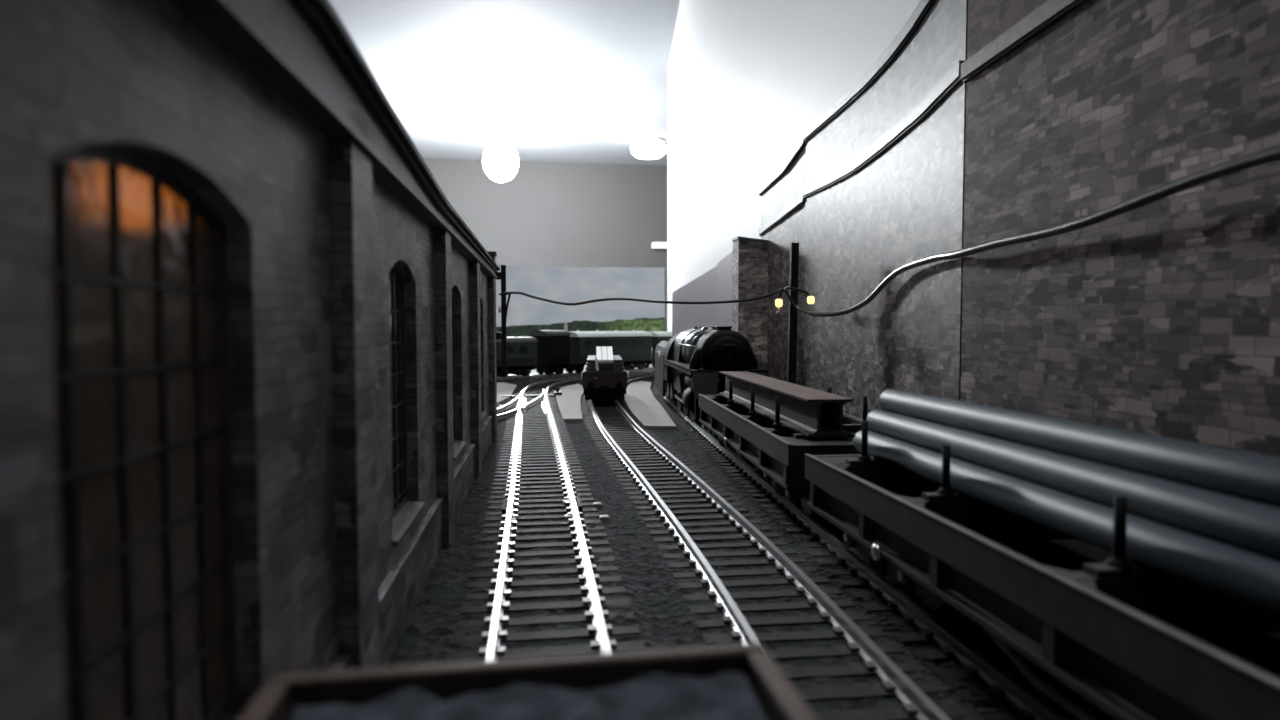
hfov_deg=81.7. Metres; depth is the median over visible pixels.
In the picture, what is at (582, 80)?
ceiling
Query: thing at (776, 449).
wagon
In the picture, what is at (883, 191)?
wall panel
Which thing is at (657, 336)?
coach
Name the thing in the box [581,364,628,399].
wagon
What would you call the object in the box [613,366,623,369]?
plank
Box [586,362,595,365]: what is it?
plank
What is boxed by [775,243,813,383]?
lamp post
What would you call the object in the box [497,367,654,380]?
railway track
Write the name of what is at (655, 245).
wall shelf
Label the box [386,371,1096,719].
ground
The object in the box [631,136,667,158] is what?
lamp
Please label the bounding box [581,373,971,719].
railway track
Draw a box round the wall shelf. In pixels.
[652,242,667,248]
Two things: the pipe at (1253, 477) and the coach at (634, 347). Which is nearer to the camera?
the pipe at (1253, 477)
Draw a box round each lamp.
[483,104,517,181]
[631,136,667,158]
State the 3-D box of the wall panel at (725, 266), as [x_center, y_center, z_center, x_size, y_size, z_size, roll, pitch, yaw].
[5.670,-1.997,48.148,0.299,9.700,6.350,0,3,-3]
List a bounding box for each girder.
[719,371,829,436]
[734,371,852,436]
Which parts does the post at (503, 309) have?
post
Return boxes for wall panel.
[672,266,716,336]
[717,251,732,329]
[758,136,805,385]
[802,0,967,418]
[960,0,1279,457]
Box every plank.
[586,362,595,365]
[586,366,595,369]
[587,355,595,361]
[613,355,622,361]
[613,362,622,365]
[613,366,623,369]
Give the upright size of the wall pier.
10.300 m
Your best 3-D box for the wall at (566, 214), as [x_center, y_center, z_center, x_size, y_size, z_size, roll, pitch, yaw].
[-36.999,-18.362,491.524,590.000,219.000,16.000,0,3,-8]
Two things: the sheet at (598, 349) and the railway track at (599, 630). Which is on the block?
the sheet at (598, 349)
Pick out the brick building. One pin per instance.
(248, 358)
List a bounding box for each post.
[496,265,510,371]
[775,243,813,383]
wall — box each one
[423,158,667,330]
[667,0,919,330]
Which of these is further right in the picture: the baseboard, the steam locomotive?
the steam locomotive
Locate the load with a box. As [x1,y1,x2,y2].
[289,672,766,719]
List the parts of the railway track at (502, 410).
branch rail, branch rail, check rail, check rail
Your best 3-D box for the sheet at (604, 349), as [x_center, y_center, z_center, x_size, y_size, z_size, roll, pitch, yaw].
[-2.291,-0.387,47.743,0.330,0.860,4.100,0,3,-3]
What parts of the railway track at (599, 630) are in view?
rail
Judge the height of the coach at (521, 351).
3.870 m
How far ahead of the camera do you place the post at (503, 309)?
33.51 m
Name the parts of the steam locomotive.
running plate, step plate, smokebox door, step plate, running plate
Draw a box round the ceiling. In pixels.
[329,0,679,165]
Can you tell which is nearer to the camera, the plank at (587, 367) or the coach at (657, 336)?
the plank at (587, 367)
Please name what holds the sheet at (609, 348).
on the block
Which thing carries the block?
on the wagon at (596, 385)
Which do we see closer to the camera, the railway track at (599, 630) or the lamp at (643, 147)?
the railway track at (599, 630)
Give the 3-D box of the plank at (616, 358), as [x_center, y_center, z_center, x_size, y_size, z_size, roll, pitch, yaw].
[-1.564,-0.094,49.478,0.560,0.160,7.350,0,3,-3]
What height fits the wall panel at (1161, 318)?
14.930 m
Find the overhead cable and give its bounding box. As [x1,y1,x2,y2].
[503,145,1279,316]
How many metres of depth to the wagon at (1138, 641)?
8.05 m
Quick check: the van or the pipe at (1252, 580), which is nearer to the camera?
the pipe at (1252, 580)
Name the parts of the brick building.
pane, sill, cornice, pane, sill, pane, sill, sill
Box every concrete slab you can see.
[497,382,516,403]
[556,384,583,421]
[624,381,675,429]
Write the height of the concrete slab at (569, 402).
0.320 m
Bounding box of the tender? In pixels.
[655,338,676,401]
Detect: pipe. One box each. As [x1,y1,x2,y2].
[853,430,1279,618]
[866,409,1279,561]
[879,389,1279,507]
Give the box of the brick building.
[0,0,499,719]
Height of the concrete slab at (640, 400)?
0.320 m
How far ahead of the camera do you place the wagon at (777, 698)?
4.57 m
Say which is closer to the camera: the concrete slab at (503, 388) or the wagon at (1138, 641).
the wagon at (1138, 641)
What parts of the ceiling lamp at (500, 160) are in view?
bulb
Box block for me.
[597,349,612,371]
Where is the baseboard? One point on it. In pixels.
(533, 372)
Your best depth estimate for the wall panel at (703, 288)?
60.67 m
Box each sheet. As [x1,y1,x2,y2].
[596,347,601,361]
[602,346,606,361]
[607,346,612,361]
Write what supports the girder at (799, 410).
on the wagon at (776, 449)
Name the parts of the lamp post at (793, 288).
post, lamp arm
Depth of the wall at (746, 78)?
115.07 m
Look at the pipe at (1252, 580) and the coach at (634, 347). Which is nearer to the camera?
the pipe at (1252, 580)
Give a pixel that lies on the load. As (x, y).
(725, 695)
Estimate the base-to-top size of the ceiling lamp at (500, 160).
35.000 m
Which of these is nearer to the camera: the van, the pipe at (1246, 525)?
the pipe at (1246, 525)
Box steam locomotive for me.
[663,326,767,433]
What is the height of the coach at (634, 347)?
4.340 m
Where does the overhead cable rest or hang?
attached to the post at (503, 309)
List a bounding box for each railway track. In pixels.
[448,371,654,661]
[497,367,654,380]
[497,386,561,419]
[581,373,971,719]
[652,382,1117,719]
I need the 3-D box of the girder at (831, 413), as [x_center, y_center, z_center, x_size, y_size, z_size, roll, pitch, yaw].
[4.293,1.117,22.879,0.540,0.880,11.000,0,3,-5]
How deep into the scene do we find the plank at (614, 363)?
45.67 m
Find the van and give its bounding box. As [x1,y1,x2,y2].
[529,330,570,374]
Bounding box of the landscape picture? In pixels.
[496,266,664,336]
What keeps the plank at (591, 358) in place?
on the plank at (587, 363)
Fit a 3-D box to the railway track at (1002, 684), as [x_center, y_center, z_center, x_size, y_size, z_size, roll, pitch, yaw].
[4.555,3.478,29.598,4.184,0.386,71.457,0,3,-4]
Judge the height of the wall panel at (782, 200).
14.030 m
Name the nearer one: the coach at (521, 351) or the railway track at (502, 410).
the railway track at (502, 410)
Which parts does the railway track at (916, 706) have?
rail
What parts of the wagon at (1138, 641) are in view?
truss rod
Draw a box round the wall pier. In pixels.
[732,236,767,369]
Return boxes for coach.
[496,335,537,376]
[565,330,651,372]
[645,331,671,367]
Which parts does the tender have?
tank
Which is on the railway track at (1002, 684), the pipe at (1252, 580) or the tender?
the tender
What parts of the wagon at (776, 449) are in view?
truss rod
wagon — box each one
[238,643,817,719]
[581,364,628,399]
[698,380,870,516]
[804,421,1279,719]
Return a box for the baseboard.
[508,364,652,375]

